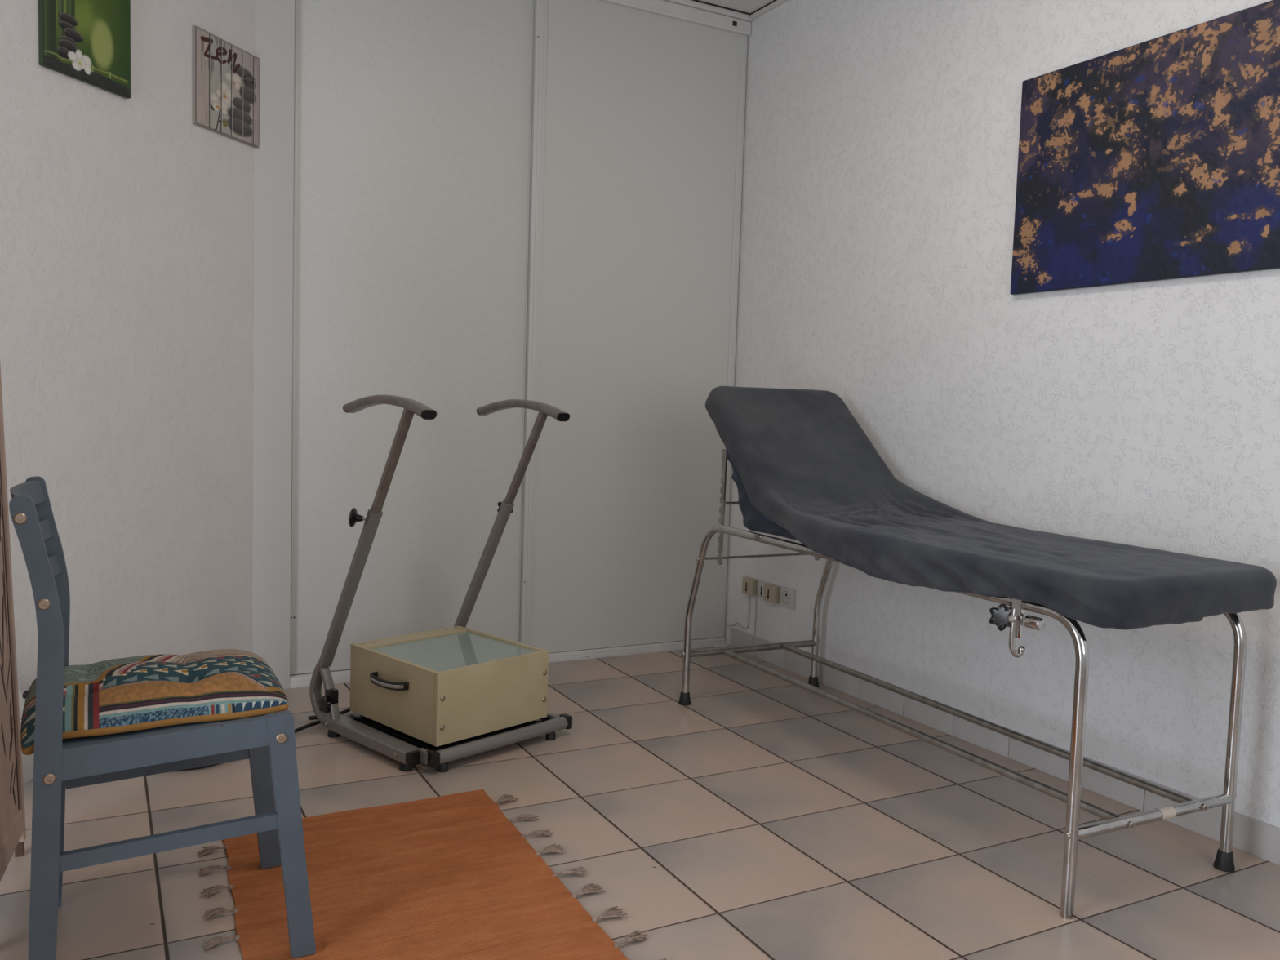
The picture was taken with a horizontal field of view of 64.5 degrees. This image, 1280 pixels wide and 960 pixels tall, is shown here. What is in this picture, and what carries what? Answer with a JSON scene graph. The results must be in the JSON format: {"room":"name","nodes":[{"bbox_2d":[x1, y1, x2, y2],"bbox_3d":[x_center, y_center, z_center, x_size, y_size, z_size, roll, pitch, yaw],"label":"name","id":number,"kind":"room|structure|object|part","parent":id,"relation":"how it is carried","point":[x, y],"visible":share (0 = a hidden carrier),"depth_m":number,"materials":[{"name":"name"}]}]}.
{"room":"examination room","nodes":[
{"label":"examination room","id":0,"kind":"room"},
{"bbox_2d":[0,0,255,752],"bbox_3d":[-1.744,-0.509,2.061,0.100,2.644,2.917,3,4,17],"label":"wall","id":1,"kind":"structure","parent":0,"point":[126,225],"depth_m":2.89,"materials":[{"name":"white paint"}]},
{"bbox_2d":[18,706,23,724],"bbox_3d":[-1.573,0.606,2.605,0.030,0.047,0.100,3,4,17],"label":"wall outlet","id":2,"kind":"object","parent":1,"relation":"attached to","point":[21,708],"visible":0.02,"depth_m":2.58,"materials":[{"name":"grey plastic"}]},
{"bbox_3d":[-1.577,0.594,2.606,0.020,0.025,0.100,3,4,17],"label":"plate","id":3,"kind":"part","parent":2,"relation":"part of","materials":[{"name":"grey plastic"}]},
{"bbox_2d":[17,671,32,685],"bbox_3d":[-1.572,0.518,2.591,0.016,0.178,0.192,3,4,17],"label":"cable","id":4,"kind":"object","parent":1,"relation":"attached to","point":[21,677],"visible":0.23,"depth_m":2.58,"materials":[{"name":"grey plastic"}]},
{"bbox_2d":[21,752,34,784],"bbox_3d":[-1.743,0.774,2.103,0.010,0.080,2.842,3,4,17],"label":"baseboard","id":5,"kind":"structure","parent":1,"relation":"attached to","point":[27,760],"depth_m":2.62,"materials":[{"name":"tile"}]},
{"bbox_2d":[38,0,130,98],"bbox_3d":[-1.460,-1.219,2.676,0.016,0.333,0.286,3,4,17],"label":"picture","id":6,"kind":"object","parent":1,"relation":"attached to","point":[88,42],"visible":1,"depth_m":2.68,"materials":[{"name":"green"}]},
{"bbox_2d":[192,25,259,147],"bbox_3d":[-1.303,-1.233,3.202,0.011,0.290,0.300,3,4,17],"label":"wall sign","id":7,"kind":"object","parent":1,"relation":"attached to","point":[226,77],"visible":1,"depth_m":3.18,"materials":[{"name":"beige wood"}]},
{"bbox_2d":[252,0,294,688],"bbox_3d":[-1.306,-0.596,3.451,0.214,2.644,0.133,0,5,-28],"label":"wall","id":8,"kind":"structure","parent":0,"point":[274,33],"depth_m":3.42,"materials":[{"name":"grey paint"}]},
{"bbox_2d":[289,0,534,675],"bbox_3d":[-0.806,-0.580,3.690,0.890,2.532,0.026,0,5,-28],"label":"door","id":9,"kind":"structure","parent":8,"relation":"in","point":[413,118],"depth_m":3.67,"materials":[{"name":"paint"}]},
{"bbox_2d":[289,636,728,688],"bbox_3d":[-0.434,0.702,3.984,1.810,0.035,0.090,0,5,-28],"label":"trim","id":10,"kind":"structure","parent":8,"relation":"attached to","point":[301,680],"depth_m":4.11,"materials":[{"name":"white paint"}]},
{"bbox_2d":[0,646,1279,959],"bbox_3d":[-0.202,0.968,1.360,4.232,0.100,5.295,0,5,-28],"label":"floor","id":11,"kind":"structure","parent":0,"point":[762,816],"depth_m":2.42,"materials":[{"name":"tile"}]},
{"bbox_2d":[0,363,26,881],"bbox_3d":[-1.186,-0.007,1.704,0.101,1.732,0.963,0,4,-20],"label":"screen","id":12,"kind":"object","parent":11,"relation":"on","point":[12,816],"visible":1,"depth_m":2.13,"materials":[{"name":"brown wood"}]},
{"bbox_3d":[-1.266,-0.061,1.927,0.064,1.589,0.432,0,5,-22],"label":"carved panel","id":13,"kind":"part","parent":12,"relation":"part of","materials":[{"name":"brown wood"}]},
{"bbox_3d":[-1.267,0.755,2.000,0.020,0.050,0.426,0,5,-22],"label":"rail","id":14,"kind":"part","parent":12,"relation":"part of","materials":[{"name":"brown wood"}]},
{"bbox_2d":[8,475,315,959],"bbox_3d":[-0.885,0.431,1.888,0.479,0.850,0.416,0,5,-28],"label":"wooden chair","id":15,"kind":"object","parent":11,"relation":"on","point":[268,741],"visible":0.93,"depth_m":1.71,"materials":[{"name":"blue wood"}]},
{"bbox_3d":[-0.964,0.448,1.628,0.072,0.850,0.023,0,5,-28],"label":"leg","id":16,"kind":"part","parent":15,"relation":"part of","materials":[{"name":"blue wood"}]},
{"bbox_3d":[-1.147,0.417,1.970,0.072,0.850,0.023,0,5,-28],"label":"leg","id":17,"kind":"part","parent":15,"relation":"part of","materials":[{"name":"blue wood"}]},
{"bbox_2d":[20,648,288,755],"bbox_3d":[-0.898,0.387,1.886,0.426,0.084,0.381,0,5,-28],"label":"seat cushion","id":18,"kind":"object","parent":15,"relation":"on","point":[140,692],"visible":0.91,"depth_m":1.79,"materials":[{"name":"fabric"}]},
{"bbox_3d":[-0.888,0.416,1.887,0.360,0.024,0.366,0,5,-28],"label":"seat","id":19,"kind":"part","parent":15,"relation":"part of","materials":[{"name":"blue wood"}]},
{"bbox_3d":[-0.798,0.451,1.716,0.323,0.066,0.018,0,5,-28],"label":"rail","id":20,"kind":"part","parent":15,"relation":"part of","materials":[{"name":"blue wood"}]},
{"bbox_3d":[-0.811,0.608,2.167,0.087,0.452,0.023,0,5,-28],"label":"leg","id":21,"kind":"part","parent":15,"relation":"part of","materials":[{"name":"blue wood"}]},
{"bbox_3d":[-0.628,0.638,1.825,0.087,0.452,0.023,0,5,-28],"label":"leg","id":22,"kind":"part","parent":15,"relation":"part of","materials":[{"name":"blue wood"}]},
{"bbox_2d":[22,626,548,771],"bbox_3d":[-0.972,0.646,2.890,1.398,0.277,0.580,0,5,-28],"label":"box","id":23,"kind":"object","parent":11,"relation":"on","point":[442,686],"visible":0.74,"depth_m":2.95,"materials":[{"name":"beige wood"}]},
{"bbox_3d":[-1.175,0.662,2.891,0.201,0.233,0.893,6,6,43],"label":"power cord","id":24,"kind":"part","parent":23,"relation":"part of","materials":[{"name":"black rubber"}]},
{"bbox_3d":[-0.725,0.581,2.915,0.169,0.031,0.034,5,6,41],"label":"carry handle","id":25,"kind":"part","parent":23,"relation":"part of","materials":[{"name":"black plastic"}]},
{"bbox_3d":[-0.714,0.615,2.936,0.412,0.205,0.015,6,6,43],"label":"panel","id":26,"kind":"part","parent":23,"relation":"part of","materials":[{"name":"beige wood"}]},
{"bbox_3d":[-0.737,0.593,3.224,0.015,0.205,0.407,6,6,43],"label":"panel","id":27,"kind":"part","parent":23,"relation":"part of","materials":[{"name":"beige wood"}]},
{"bbox_3d":[-0.560,0.520,3.056,0.363,0.010,0.376,6,6,43],"label":"glass","id":28,"kind":"part","parent":23,"relation":"part of","materials":[{"name":"clear glass"}]},
{"bbox_3d":[-0.424,0.625,2.934,0.015,0.205,0.407,6,6,43],"label":"panel","id":29,"kind":"part","parent":23,"relation":"part of","materials":[{"name":"beige wood"}]},
{"bbox_3d":[-0.447,0.603,3.223,0.412,0.205,0.015,6,6,43],"label":"panel","id":30,"kind":"part","parent":23,"relation":"part of","materials":[{"name":"beige wood"}]},
{"bbox_2d":[197,789,666,959],"bbox_3d":[-0.412,0.861,1.942,0.822,0.015,1.310,0,5,-28],"label":"woven rug","id":31,"kind":"object","parent":11,"relation":"on","point":[450,877],"visible":0.98,"depth_m":2.09,"materials":[{"name":"orange fabric"}]},
{"bbox_2d":[309,394,572,772],"bbox_3d":[-0.614,0.263,3.078,0.599,1.029,0.601,6,6,43],"label":"frame","id":32,"kind":"object","parent":11,"relation":"on","point":[406,749],"visible":0.77,"depth_m":2.98,"materials":[{"name":"silver metal"}]},
{"bbox_3d":[-0.936,0.664,3.054,0.052,0.067,0.047,6,6,43],"label":"pivot knob","id":33,"kind":"part","parent":32,"relation":"part of","materials":[{"name":"black plastic"}]},
{"bbox_3d":[-0.853,0.326,2.975,0.287,0.502,0.036,6,6,43],"label":"post","id":34,"kind":"part","parent":32,"relation":"part of","materials":[{"name":"silver metal"}]},
{"bbox_3d":[-0.811,0.106,2.873,0.045,0.055,0.046,5,5,36],"label":"clamp knob","id":35,"kind":"part","parent":32,"relation":"part of","materials":[{"name":"black plastic"}]},
{"bbox_3d":[-0.697,-0.205,2.807,0.388,0.060,0.047,6,6,43],"label":"handle","id":36,"kind":"part","parent":32,"relation":"part of","materials":[{"name":"metal"}]},
{"bbox_3d":[-0.685,-0.050,2.802,0.193,0.335,0.027,6,6,43],"label":"post","id":37,"kind":"part","parent":32,"relation":"part of","materials":[{"name":"metal"}]},
{"bbox_3d":[-0.525,0.311,3.328,0.287,0.502,0.036,6,6,43],"label":"post","id":38,"kind":"part","parent":32,"relation":"part of","materials":[{"name":"silver metal"}]},
{"bbox_3d":[-0.435,0.089,3.276,0.050,0.057,0.038,1,4,-8],"label":"clamp knob","id":39,"kind":"part","parent":32,"relation":"part of","materials":[{"name":"black plastic"}]},
{"bbox_3d":[-0.369,-0.221,3.160,0.388,0.060,0.047,6,6,43],"label":"handle","id":40,"kind":"part","parent":32,"relation":"part of","materials":[{"name":"metal"}]},
{"bbox_3d":[-0.356,-0.065,3.155,0.193,0.335,0.027,6,6,43],"label":"post","id":41,"kind":"part","parent":32,"relation":"part of","materials":[{"name":"metal"}]},
{"bbox_2d":[678,448,1246,919],"bbox_3d":[0.779,0.320,2.891,0.622,1.033,1.637,0,5,-28],"label":"frame","id":42,"kind":"object","parent":11,"relation":"on","point":[1224,861],"visible":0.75,"depth_m":2.33,"materials":[{"name":"silver metal"}]},
{"bbox_3d":[0.466,0.078,3.487,0.411,0.013,0.009,0,5,-28],"label":"ratchet tie rod","id":43,"kind":"part","parent":42,"relation":"part of","materials":[{"name":"silver metal"}]},
{"bbox_3d":[0.448,0.264,3.531,0.552,0.010,0.009,0,5,-28],"label":"ratchet rod","id":44,"kind":"part","parent":42,"relation":"part of","materials":[{"name":"silver metal"}]},
{"bbox_3d":[0.527,0.514,2.773,0.025,0.646,1.619,0,5,-27],"label":"frame","id":45,"kind":"part","parent":42,"relation":"part of","materials":[{"name":"silver metal"}]},
{"bbox_3d":[0.663,0.665,2.857,0.021,0.024,1.585,0,5,-28],"label":"rail","id":46,"kind":"part","parent":42,"relation":"part of","materials":[{"name":"silver metal"}]},
{"bbox_3d":[0.883,0.665,2.975,0.021,0.026,1.585,0,5,-28],"label":"rail","id":47,"kind":"part","parent":42,"relation":"part of","materials":[{"name":"silver metal"}]},
{"bbox_2d":[705,386,1276,630],"bbox_3d":[0.797,-0.010,2.823,0.644,0.494,1.690,0,5,-28],"label":"couch cover","id":48,"kind":"object","parent":42,"relation":"on","point":[805,469],"visible":1,"depth_m":2.66,"materials":[{"name":"fabric"}]},
{"bbox_2d":[989,598,1044,657],"bbox_3d":[0.814,0.311,2.188,0.051,0.143,0.114,-1,5,-37],"label":"clamp","id":49,"kind":"object","parent":42,"relation":"attached to","point":[1002,616],"visible":1,"depth_m":2.18,"materials":[{"name":"silver metal"}]},
{"bbox_3d":[0.791,0.298,2.207,0.058,0.060,0.023,5,5,38],"label":"star knob","id":50,"kind":"part","parent":49,"relation":"part of","materials":[{"name":"black plastic"}]},
{"bbox_3d":[1.006,0.511,3.029,0.025,0.626,1.619,0,5,-26],"label":"frame","id":51,"kind":"part","parent":42,"relation":"part of","materials":[{"name":"silver metal"}]},
{"bbox_2d":[698,0,773,13],"bbox_3d":[-0.115,-1.767,1.161,4.232,0.100,5.295,0,5,-28],"label":"ceiling","id":52,"kind":"structure","parent":0,"point":[745,6],"depth_m":4.07,"materials":[{"name":"white paint"}]},
{"bbox_2d":[726,0,1279,827],"bbox_3d":[1.613,-0.415,2.245,0.179,2.644,5.162,0,5,-28],"label":"wall","id":53,"kind":"structure","parent":0,"point":[882,136],"depth_m":3.12,"materials":[{"name":"white paint"}]},
{"bbox_2d":[520,0,747,653],"bbox_3d":[-0.012,-0.579,4.084,0.940,2.527,0.024,0,5,-28],"label":"door","id":54,"kind":"structure","parent":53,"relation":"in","point":[637,126],"depth_m":4.06,"materials":[{"name":"paint"}]},
{"bbox_2d":[724,35,750,644],"bbox_3d":[0.383,-0.568,4.354,0.007,2.564,0.126,0,5,-28],"label":"trim","id":55,"kind":"structure","parent":53,"relation":"attached to","point":[748,37],"depth_m":4.28,"materials":[{"name":"grey paint"}]},
{"bbox_2d":[726,595,750,629],"bbox_3d":[0.418,0.553,4.306,0.005,0.166,0.161,0,5,-29],"label":"cable","id":56,"kind":"object","parent":53,"relation":"attached to","point":[748,595],"visible":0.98,"depth_m":4.24,"materials":[{"name":"grey paint"}]},
{"bbox_2d":[691,0,789,19],"bbox_3d":[0.853,-1.710,1.627,1.886,0.020,4.928,0,5,-28],"label":"trim","id":57,"kind":"structure","parent":53,"relation":"attached to","point":[775,3],"depth_m":4.09,"materials":[{"name":"white paint"}]},
{"bbox_2d":[742,577,757,595],"bbox_3d":[0.456,0.442,4.212,0.030,0.068,0.072,0,5,-28],"label":"socket","id":58,"kind":"object","parent":53,"relation":"attached to","point":[749,585],"visible":1,"depth_m":4.19,"materials":[{"name":"beige plastic"}]},
{"bbox_2d":[754,596,756,635],"bbox_3d":[0.478,0.562,4.198,0.005,0.160,0.008,0,5,-28],"label":"cable","id":59,"kind":"object","parent":53,"relation":"attached to","point":[756,597],"visible":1,"depth_m":4.20,"materials":[{"name":"grey paint"}]},
{"bbox_2d":[757,580,768,599],"bbox_3d":[0.503,0.451,4.146,0.011,0.072,0.063,0,5,-28],"label":"socket","id":60,"kind":"object","parent":53,"relation":"attached to","point":[761,584],"visible":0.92,"depth_m":4.15,"materials":[{"name":"grey plastic"}]},
{"bbox_2d":[763,583,780,603],"bbox_3d":[0.531,0.457,4.080,0.028,0.068,0.077,0,5,-28],"label":"socket","id":61,"kind":"object","parent":53,"relation":"attached to","point":[771,592],"visible":1,"depth_m":4.06,"materials":[{"name":"beige plastic"}]},
{"bbox_2d":[779,586,795,609],"bbox_3d":[0.583,0.465,4.003,0.012,0.078,0.090,0,5,-28],"label":"power socket","id":62,"kind":"object","parent":53,"relation":"attached to","point":[788,596],"visible":1,"depth_m":3.99,"materials":[{"name":"grey plastic"}]},
{"bbox_2d":[729,627,1279,865],"bbox_3d":[1.574,0.869,2.222,0.010,0.085,4.887,0,5,-29],"label":"baseboard","id":63,"kind":"structure","parent":53,"relation":"attached to","point":[1256,837],"depth_m":2.99,"materials":[{"name":"tile"}]},
{"bbox_2d":[1010,0,1279,294],"bbox_3d":[1.403,-0.816,2.496,0.017,0.621,1.169,0,5,-29],"label":"abstract painting","id":64,"kind":"object","parent":53,"relation":"attached to","point":[1157,158],"visible":1,"depth_m":2.62,"materials":[{"name":"blue"}]},
{"bbox_3d":[-0.459,-0.610,4.013,1.810,2.644,0.073,0,5,-28],"label":"wall","id":65,"kind":"structure","parent":0,"visible":0},
{"bbox_2d":[596,0,752,35],"bbox_3d":[-0.366,-1.877,3.824,1.810,0.076,0.146,0,5,-28],"label":"trim","id":66,"kind":"structure","parent":65,"relation":"attached to","point":[686,11],"depth_m":4.07,"materials":[{"name":"white paint"}]}
]}

